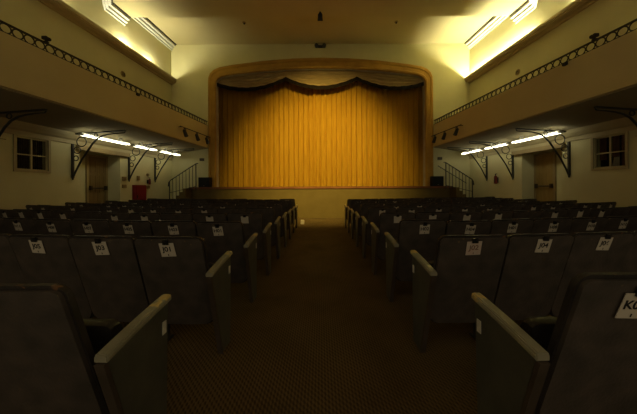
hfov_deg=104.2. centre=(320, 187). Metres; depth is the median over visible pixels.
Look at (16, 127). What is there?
trim
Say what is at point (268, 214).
cushion
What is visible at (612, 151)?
window
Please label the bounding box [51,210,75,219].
seat
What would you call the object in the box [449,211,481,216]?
cushion
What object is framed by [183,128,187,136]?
spotlight
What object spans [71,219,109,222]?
cushion
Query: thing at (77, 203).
seat
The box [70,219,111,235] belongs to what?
seat
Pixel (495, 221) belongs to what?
cushion
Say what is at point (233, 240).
cushion
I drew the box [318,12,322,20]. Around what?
ceiling projector
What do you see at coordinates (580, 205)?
seat
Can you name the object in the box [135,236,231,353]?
seat
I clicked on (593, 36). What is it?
floodlight
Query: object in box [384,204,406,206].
seat
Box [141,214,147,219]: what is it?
paper sign
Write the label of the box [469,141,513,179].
bracket
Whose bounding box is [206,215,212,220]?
paper sign
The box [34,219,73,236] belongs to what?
seat
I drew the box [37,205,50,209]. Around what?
seat
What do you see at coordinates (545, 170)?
door
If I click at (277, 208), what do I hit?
cushion
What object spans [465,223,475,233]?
paper sign
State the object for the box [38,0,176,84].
trim
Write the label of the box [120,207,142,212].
seat
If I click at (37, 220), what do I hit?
cushion
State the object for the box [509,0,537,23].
trim
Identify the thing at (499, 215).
paper sign
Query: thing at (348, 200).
seat
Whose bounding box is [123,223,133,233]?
paper sign
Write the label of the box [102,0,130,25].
trim
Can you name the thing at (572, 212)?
seat
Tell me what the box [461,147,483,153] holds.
fluorescent light
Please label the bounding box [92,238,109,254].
paper sign
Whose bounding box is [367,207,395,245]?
cushion
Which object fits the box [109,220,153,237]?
seat
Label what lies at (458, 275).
cushion
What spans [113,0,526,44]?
ceiling
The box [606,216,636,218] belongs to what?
cushion
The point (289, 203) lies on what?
seat
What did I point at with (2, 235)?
cushion
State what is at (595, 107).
bracket
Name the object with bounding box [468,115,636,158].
trim
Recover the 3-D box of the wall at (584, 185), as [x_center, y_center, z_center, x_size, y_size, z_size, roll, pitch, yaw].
[7.099,-2.639,4.787,0.449,7.750,12.369,0,0,-3]
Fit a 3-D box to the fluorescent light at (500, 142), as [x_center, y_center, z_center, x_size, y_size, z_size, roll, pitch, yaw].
[6.163,-1.526,8.710,0.144,0.181,1.029,0,0,-3]
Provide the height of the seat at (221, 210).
0.926 m
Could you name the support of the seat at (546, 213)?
on the floor
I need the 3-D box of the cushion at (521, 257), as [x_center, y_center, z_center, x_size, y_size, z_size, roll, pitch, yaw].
[1.549,0.677,1.850,0.486,0.709,0.234,0,0,-3]
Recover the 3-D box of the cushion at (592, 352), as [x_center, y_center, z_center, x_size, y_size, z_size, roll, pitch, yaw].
[1.128,0.650,0.965,0.486,0.709,0.234,0,0,-2]
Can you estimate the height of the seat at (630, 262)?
0.940 m
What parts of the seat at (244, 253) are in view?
armrest, aisle panel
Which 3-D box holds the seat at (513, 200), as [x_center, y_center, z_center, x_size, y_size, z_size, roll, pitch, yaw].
[5.388,0.777,7.001,0.511,0.934,0.426,0,0,-16]
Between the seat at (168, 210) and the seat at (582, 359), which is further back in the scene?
the seat at (168, 210)
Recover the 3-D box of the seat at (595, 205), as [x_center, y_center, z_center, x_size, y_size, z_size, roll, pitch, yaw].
[5.853,0.775,5.467,0.511,0.934,0.427,0,0,-18]
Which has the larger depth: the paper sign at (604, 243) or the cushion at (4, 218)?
the cushion at (4, 218)
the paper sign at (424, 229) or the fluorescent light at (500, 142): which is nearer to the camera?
the paper sign at (424, 229)
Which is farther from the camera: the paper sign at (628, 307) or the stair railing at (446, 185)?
the stair railing at (446, 185)
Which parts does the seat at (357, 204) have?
aisle panel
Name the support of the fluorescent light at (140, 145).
attached to the balcony at (76, 99)
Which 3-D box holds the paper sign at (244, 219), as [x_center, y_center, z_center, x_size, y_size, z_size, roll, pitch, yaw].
[-1.046,0.425,3.391,0.102,0.125,0.054,0,0,1]
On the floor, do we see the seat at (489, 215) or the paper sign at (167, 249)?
the seat at (489, 215)
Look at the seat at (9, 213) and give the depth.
4.24 m
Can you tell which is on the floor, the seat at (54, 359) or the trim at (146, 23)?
the seat at (54, 359)
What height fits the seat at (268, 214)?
0.932 m
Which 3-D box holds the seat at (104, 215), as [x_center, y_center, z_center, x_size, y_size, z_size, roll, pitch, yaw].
[-2.993,0.820,3.834,0.511,0.929,0.426,0,0,8]
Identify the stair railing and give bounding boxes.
[168,163,197,198]
[443,162,473,196]
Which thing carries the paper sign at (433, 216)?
attached to the seat at (444, 215)
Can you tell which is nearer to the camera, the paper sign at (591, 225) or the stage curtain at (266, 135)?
the paper sign at (591, 225)
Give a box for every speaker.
[198,177,211,186]
[430,176,443,185]
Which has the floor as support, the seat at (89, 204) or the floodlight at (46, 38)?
the seat at (89, 204)
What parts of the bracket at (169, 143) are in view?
wall post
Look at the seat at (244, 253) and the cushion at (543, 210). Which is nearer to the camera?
the seat at (244, 253)
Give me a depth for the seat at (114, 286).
1.81 m
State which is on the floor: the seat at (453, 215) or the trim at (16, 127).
the seat at (453, 215)
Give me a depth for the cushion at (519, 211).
3.64 m
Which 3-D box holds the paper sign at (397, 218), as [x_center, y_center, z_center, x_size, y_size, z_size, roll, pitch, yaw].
[1.050,0.420,3.390,0.106,0.128,0.054,0,0,-1]
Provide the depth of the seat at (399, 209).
4.28 m
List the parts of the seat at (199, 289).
armrest, aisle panel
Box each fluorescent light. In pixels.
[78,131,130,144]
[131,142,157,150]
[158,148,180,155]
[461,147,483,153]
[484,141,509,148]
[511,129,563,142]
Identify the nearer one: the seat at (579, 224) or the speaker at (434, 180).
the seat at (579, 224)
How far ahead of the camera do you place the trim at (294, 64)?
10.84 m
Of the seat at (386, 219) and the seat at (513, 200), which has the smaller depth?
the seat at (386, 219)
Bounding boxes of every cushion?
[0,233,11,237]
[0,283,109,413]
[4,218,35,219]
[35,219,70,221]
[52,210,75,211]
[70,235,136,252]
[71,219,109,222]
[75,211,101,212]
[130,212,160,218]
[135,236,212,323]
[196,221,246,282]
[246,208,275,245]
[258,205,282,236]
[267,202,288,229]
[354,202,373,229]
[359,204,383,235]
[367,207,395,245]
[378,212,413,259]
[396,219,445,280]
[431,234,507,322]
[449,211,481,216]
[482,210,512,212]
[490,219,532,223]
[500,233,571,273]
[513,210,539,212]
[534,272,636,413]
[540,209,566,211]
[571,217,606,219]
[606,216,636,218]
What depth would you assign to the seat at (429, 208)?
4.34 m
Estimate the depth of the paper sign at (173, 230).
2.59 m
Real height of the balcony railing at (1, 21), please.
0.203 m
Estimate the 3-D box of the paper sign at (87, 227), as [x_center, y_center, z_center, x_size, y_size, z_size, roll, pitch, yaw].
[-2.549,0.432,2.701,0.104,0.127,0.054,0,0,7]
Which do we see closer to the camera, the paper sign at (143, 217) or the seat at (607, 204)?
the paper sign at (143, 217)
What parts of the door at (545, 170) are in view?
panel moulding, panel moulding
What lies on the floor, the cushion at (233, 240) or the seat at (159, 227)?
the seat at (159, 227)
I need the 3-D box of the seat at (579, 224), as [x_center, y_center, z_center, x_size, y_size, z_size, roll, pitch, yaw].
[2.998,0.794,2.983,0.511,0.924,0.426,0,0,-9]
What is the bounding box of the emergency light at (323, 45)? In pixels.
[315,43,325,47]
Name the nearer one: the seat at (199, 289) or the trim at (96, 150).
the seat at (199, 289)
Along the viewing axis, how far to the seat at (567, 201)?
6.30 m
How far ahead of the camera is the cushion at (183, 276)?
1.77 m
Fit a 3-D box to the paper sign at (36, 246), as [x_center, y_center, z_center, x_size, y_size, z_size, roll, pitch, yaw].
[-2.050,0.411,1.778,0.106,0.128,0.054,0,0,4]
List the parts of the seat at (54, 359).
seat, armrest, aisle panel, number plate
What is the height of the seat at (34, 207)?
0.923 m
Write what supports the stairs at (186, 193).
on the floor
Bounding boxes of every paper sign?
[13,220,22,230]
[28,237,44,252]
[37,211,43,218]
[46,221,56,231]
[60,212,65,218]
[82,222,93,232]
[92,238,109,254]
[111,214,117,219]
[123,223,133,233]
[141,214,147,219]
[159,239,175,256]
[168,223,178,234]
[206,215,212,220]
[212,224,223,235]
[241,215,248,222]
[394,214,400,222]
[419,222,429,233]
[429,213,436,218]
[463,213,470,219]
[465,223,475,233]
[465,238,481,254]
[495,212,501,218]
[507,221,517,232]
[535,236,552,252]
[548,221,558,231]
[551,211,557,217]
[577,209,583,216]
[586,220,596,229]
[596,234,612,249]
[598,210,604,216]
[615,290,636,317]
[618,218,628,228]
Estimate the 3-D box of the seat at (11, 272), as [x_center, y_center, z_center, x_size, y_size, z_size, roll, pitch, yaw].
[-2.503,0.812,2.053,0.511,0.940,0.426,0,0,7]
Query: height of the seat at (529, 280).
0.940 m
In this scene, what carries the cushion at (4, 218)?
on the seat at (28, 225)
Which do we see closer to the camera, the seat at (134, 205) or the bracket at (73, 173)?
the seat at (134, 205)
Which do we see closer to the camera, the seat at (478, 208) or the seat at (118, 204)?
the seat at (478, 208)
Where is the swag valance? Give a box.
[217,70,423,90]
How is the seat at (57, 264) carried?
on the floor
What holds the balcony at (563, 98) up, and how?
attached to the wall at (584, 185)
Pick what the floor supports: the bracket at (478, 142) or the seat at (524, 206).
the seat at (524, 206)
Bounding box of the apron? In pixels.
[191,186,450,217]
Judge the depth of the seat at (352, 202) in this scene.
6.87 m
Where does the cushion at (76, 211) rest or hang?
on the seat
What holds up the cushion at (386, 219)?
on the seat at (386, 219)
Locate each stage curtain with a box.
[219,81,312,186]
[313,80,422,185]
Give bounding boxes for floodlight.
[41,36,50,42]
[589,33,598,40]
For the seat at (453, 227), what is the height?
0.923 m
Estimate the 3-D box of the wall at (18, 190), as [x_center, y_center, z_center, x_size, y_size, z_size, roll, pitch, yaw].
[-7.123,-2.571,4.787,0.449,7.750,12.369,0,0,3]
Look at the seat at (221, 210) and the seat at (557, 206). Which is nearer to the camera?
the seat at (221, 210)
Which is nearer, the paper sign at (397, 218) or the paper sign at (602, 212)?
the paper sign at (397, 218)
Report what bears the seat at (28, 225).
on the floor
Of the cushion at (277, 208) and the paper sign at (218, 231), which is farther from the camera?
the cushion at (277, 208)
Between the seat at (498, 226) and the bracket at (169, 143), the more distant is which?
the bracket at (169, 143)
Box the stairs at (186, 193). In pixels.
[176,188,191,198]
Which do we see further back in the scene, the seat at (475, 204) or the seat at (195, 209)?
the seat at (475, 204)
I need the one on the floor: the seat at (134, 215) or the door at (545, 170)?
the seat at (134, 215)
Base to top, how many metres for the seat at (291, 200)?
0.941 m
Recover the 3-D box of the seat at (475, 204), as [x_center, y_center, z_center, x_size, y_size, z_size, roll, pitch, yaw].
[3.482,0.783,5.629,0.511,0.941,0.426,0,0,-10]
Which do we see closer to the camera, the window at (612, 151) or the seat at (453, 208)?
the seat at (453, 208)
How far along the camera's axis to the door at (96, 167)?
7.88 m
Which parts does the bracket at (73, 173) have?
wall post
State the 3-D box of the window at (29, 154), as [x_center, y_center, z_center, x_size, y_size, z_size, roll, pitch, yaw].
[-6.915,-0.797,5.870,0.230,0.860,0.734,0,0,3]
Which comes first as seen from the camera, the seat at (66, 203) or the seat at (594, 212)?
the seat at (594, 212)
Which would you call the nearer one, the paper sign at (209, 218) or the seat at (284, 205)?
the paper sign at (209, 218)
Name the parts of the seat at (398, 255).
aisle panel, armrest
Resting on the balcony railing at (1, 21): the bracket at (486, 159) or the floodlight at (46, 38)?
the floodlight at (46, 38)
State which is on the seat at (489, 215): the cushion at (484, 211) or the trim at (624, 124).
the cushion at (484, 211)
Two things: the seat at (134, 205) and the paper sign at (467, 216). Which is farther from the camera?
the seat at (134, 205)
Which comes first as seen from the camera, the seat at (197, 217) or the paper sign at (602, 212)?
the seat at (197, 217)
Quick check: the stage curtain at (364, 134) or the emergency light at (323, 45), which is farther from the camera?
the stage curtain at (364, 134)
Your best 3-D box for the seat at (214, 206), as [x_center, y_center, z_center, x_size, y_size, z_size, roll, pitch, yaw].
[-2.016,0.814,5.386,0.511,0.930,0.426,0,0,5]
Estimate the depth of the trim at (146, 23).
9.80 m
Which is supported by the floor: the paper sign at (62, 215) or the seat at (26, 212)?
the seat at (26, 212)
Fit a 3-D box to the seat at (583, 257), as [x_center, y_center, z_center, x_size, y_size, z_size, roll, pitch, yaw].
[2.023,0.790,1.986,0.511,0.940,0.427,0,0,-5]
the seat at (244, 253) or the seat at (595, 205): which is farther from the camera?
the seat at (595, 205)
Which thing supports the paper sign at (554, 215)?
attached to the seat at (546, 213)
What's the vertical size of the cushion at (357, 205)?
0.709 m
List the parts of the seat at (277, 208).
aisle panel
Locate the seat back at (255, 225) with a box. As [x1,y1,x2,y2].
[227,212,264,259]
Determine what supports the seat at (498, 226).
on the floor
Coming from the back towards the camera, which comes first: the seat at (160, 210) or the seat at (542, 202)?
the seat at (542, 202)
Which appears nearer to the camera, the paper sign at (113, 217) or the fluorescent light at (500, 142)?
the paper sign at (113, 217)
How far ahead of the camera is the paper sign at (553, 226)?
2.71 m
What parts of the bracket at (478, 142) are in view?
wall post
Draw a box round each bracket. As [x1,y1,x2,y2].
[0,109,47,136]
[71,130,125,179]
[128,142,172,181]
[154,148,193,181]
[447,147,487,180]
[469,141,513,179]
[515,128,570,177]
[594,106,636,126]
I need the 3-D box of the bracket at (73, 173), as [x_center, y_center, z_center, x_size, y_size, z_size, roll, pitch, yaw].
[-6.043,-0.899,6.750,1.471,1.355,0.050,0,0,0]
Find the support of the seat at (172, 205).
on the floor
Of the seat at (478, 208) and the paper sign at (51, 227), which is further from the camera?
the seat at (478, 208)
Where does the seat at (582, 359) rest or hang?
on the floor
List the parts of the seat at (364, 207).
aisle panel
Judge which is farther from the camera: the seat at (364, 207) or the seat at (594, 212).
the seat at (364, 207)
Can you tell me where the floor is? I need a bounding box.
[92,218,550,413]
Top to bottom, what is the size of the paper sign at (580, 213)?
0.128 m
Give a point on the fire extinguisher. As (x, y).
(496, 179)
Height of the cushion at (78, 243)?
0.709 m
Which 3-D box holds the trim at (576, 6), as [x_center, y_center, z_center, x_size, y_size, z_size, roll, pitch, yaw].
[6.754,-4.717,4.748,0.225,0.250,12.328,0,0,-3]
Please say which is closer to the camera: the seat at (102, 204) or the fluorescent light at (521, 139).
the seat at (102, 204)
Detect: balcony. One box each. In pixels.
[0,31,208,152]
[433,29,636,151]
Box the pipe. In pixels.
[431,124,462,136]
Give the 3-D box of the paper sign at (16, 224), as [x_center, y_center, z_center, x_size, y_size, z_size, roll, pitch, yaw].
[-3.536,0.435,2.879,0.106,0.128,0.054,0,0,9]
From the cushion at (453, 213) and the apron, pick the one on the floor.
the apron
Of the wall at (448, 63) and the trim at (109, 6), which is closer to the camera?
the trim at (109, 6)
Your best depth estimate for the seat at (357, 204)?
6.03 m
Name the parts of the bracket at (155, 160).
wall post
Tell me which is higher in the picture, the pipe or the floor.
the pipe
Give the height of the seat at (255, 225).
0.939 m
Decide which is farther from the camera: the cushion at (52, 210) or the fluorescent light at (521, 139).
the fluorescent light at (521, 139)
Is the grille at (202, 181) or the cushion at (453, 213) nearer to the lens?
the cushion at (453, 213)
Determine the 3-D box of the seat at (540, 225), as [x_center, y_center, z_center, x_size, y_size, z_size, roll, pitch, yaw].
[2.513,0.793,2.903,0.511,0.930,0.426,0,0,-6]
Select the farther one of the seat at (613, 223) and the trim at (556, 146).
the trim at (556, 146)
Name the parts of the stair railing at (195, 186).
handrail, post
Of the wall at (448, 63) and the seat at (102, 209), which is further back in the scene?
the wall at (448, 63)
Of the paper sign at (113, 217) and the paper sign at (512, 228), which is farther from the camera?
the paper sign at (113, 217)
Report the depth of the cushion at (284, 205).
5.97 m
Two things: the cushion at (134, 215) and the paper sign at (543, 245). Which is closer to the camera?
the paper sign at (543, 245)
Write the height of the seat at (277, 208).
0.927 m
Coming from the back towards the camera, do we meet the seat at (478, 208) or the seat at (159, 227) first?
the seat at (478, 208)
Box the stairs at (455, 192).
[450,187,465,197]
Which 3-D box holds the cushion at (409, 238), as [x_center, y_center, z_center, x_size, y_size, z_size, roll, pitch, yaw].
[1.054,0.679,2.662,0.486,0.709,0.234,0,0,-2]
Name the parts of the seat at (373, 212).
aisle panel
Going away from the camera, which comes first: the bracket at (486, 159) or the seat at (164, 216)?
the seat at (164, 216)
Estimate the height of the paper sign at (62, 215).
0.126 m
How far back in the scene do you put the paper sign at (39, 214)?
3.97 m
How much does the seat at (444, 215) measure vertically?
0.933 m
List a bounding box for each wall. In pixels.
[0,0,171,209]
[171,43,469,198]
[469,0,636,206]
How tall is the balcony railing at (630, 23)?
0.203 m
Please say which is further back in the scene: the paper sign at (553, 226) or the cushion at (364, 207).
the cushion at (364, 207)
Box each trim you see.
[0,117,173,160]
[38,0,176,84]
[76,145,129,156]
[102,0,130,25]
[133,18,176,50]
[208,58,433,186]
[464,0,597,83]
[464,16,507,48]
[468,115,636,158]
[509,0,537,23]
[512,143,565,154]
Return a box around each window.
[13,134,50,172]
[591,131,628,170]
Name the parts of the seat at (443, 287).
aisle panel, armrest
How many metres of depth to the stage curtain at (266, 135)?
11.52 m
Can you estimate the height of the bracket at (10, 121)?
1.355 m
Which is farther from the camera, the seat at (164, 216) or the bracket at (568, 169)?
the bracket at (568, 169)
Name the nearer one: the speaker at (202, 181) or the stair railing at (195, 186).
the stair railing at (195, 186)
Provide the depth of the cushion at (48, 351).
0.92 m
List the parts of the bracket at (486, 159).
wall post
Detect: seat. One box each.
[0,209,14,217]
[0,233,26,283]
[0,283,170,413]
[3,218,38,234]
[9,234,94,317]
[12,209,31,217]
[26,205,37,209]
[30,210,52,218]
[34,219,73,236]
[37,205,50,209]
[50,205,64,209]
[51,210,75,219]
[64,205,82,210]
[65,202,75,205]
[69,235,173,341]
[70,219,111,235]
[76,202,88,206]
[88,203,101,206]
[100,207,119,211]
[101,203,116,206]
[101,212,129,220]
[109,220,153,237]
[117,203,133,206]
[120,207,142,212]
[129,212,160,221]
[133,204,150,206]
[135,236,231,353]
[142,207,166,213]
[151,204,170,207]
[151,220,197,235]
[160,213,193,220]
[166,208,191,212]
[170,204,190,207]
[191,204,212,208]
[191,207,217,213]
[193,213,227,222]
[196,221,257,302]
[213,205,234,208]
[218,208,245,213]
[227,212,271,275]
[246,208,280,258]
[258,205,286,247]
[267,202,291,238]
[274,201,294,232]
[279,199,297,227]
[344,199,362,227]
[347,200,367,232]
[350,202,374,238]
[355,204,383,246]
[361,207,395,257]
[370,212,414,274]
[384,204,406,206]
[384,219,445,301]
[396,207,423,213]
[407,203,429,207]
[410,234,507,352]
[415,211,448,221]
[424,206,450,212]
[444,220,490,234]
[449,211,481,219]
[450,206,475,211]
[470,233,573,339]
[471,202,490,206]
[471,272,636,413]
[476,206,499,211]
[481,210,512,220]
[489,219,532,236]
[512,199,525,201]
[522,204,542,209]
[531,217,572,233]
[540,201,553,204]
[540,209,567,217]
[542,204,560,208]
[549,231,633,315]
[566,200,576,203]
[566,208,590,217]
[569,217,607,233]
[576,203,592,207]
[589,208,611,216]
[592,202,605,207]
[604,202,616,207]
[604,216,636,231]
[620,230,636,271]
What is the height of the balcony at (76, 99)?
1.220 m
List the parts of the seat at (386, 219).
aisle panel, armrest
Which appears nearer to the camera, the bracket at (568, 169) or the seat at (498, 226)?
the seat at (498, 226)
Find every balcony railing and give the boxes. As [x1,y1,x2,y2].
[0,20,207,125]
[434,18,636,123]
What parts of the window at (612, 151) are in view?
pane, pane, sash, pane, pane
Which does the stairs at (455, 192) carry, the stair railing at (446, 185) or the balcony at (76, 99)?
the stair railing at (446, 185)
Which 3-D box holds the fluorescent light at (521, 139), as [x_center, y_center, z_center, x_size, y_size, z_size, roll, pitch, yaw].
[6.244,-1.529,7.250,0.144,0.181,1.510,0,0,-3]
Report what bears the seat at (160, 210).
on the floor
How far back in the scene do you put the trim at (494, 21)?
9.79 m
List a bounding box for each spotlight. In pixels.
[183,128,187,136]
[453,127,458,135]
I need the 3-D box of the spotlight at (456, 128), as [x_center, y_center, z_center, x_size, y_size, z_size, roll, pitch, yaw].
[4.908,-2.054,9.020,0.136,0.321,0.202,0,0,-33]
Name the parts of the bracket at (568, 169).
wall post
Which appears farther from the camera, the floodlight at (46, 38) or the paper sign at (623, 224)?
the floodlight at (46, 38)
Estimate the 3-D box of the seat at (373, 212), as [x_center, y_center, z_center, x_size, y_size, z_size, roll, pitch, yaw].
[1.027,0.798,4.441,0.538,0.935,0.416,0,0,-1]
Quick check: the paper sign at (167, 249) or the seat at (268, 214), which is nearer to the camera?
the paper sign at (167, 249)
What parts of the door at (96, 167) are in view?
panel moulding, panel moulding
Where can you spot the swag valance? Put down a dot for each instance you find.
(320, 79)
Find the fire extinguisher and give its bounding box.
[494,174,498,183]
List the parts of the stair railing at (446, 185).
post, handrail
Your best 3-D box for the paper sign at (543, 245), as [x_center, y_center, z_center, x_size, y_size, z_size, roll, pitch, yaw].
[1.558,0.393,1.724,0.104,0.127,0.054,0,0,-4]
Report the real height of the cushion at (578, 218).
0.709 m
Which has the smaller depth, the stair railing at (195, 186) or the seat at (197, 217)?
the seat at (197, 217)
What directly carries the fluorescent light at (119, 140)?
attached to the balcony at (76, 99)
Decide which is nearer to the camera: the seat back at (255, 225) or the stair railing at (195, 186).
the seat back at (255, 225)
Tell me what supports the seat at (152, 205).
on the floor
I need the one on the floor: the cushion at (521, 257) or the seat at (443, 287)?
the seat at (443, 287)
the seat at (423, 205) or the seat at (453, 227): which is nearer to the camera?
the seat at (453, 227)
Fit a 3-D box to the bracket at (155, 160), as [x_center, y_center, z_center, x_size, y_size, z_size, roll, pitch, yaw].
[-5.819,-0.900,9.850,1.579,1.355,0.050,0,0,0]
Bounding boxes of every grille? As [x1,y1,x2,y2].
[199,178,208,185]
[433,177,442,184]
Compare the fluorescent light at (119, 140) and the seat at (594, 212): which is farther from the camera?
the fluorescent light at (119, 140)
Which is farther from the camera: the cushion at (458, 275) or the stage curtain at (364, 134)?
the stage curtain at (364, 134)
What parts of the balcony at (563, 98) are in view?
soffit panel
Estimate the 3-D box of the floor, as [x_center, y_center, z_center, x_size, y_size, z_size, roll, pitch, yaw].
[0.006,1.270,4.800,14.800,0.001,12.400,0,0,0]
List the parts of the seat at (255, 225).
armrest, aisle panel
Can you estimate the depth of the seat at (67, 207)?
4.95 m
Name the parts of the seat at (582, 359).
number plate, aisle panel, armrest, seat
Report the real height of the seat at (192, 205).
0.939 m
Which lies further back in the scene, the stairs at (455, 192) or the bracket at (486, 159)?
the stairs at (455, 192)
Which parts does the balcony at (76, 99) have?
soffit panel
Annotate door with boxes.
[85,153,107,203]
[534,151,556,200]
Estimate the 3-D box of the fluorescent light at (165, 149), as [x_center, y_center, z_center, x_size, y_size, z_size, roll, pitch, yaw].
[-6.106,-1.467,10.015,0.144,0.181,1.180,0,0,3]
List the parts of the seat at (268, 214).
aisle panel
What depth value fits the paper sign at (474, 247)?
1.70 m
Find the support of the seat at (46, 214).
on the floor
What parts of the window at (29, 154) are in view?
pane, pane, pane, pane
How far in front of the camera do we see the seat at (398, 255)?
2.62 m
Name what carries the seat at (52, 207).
on the floor

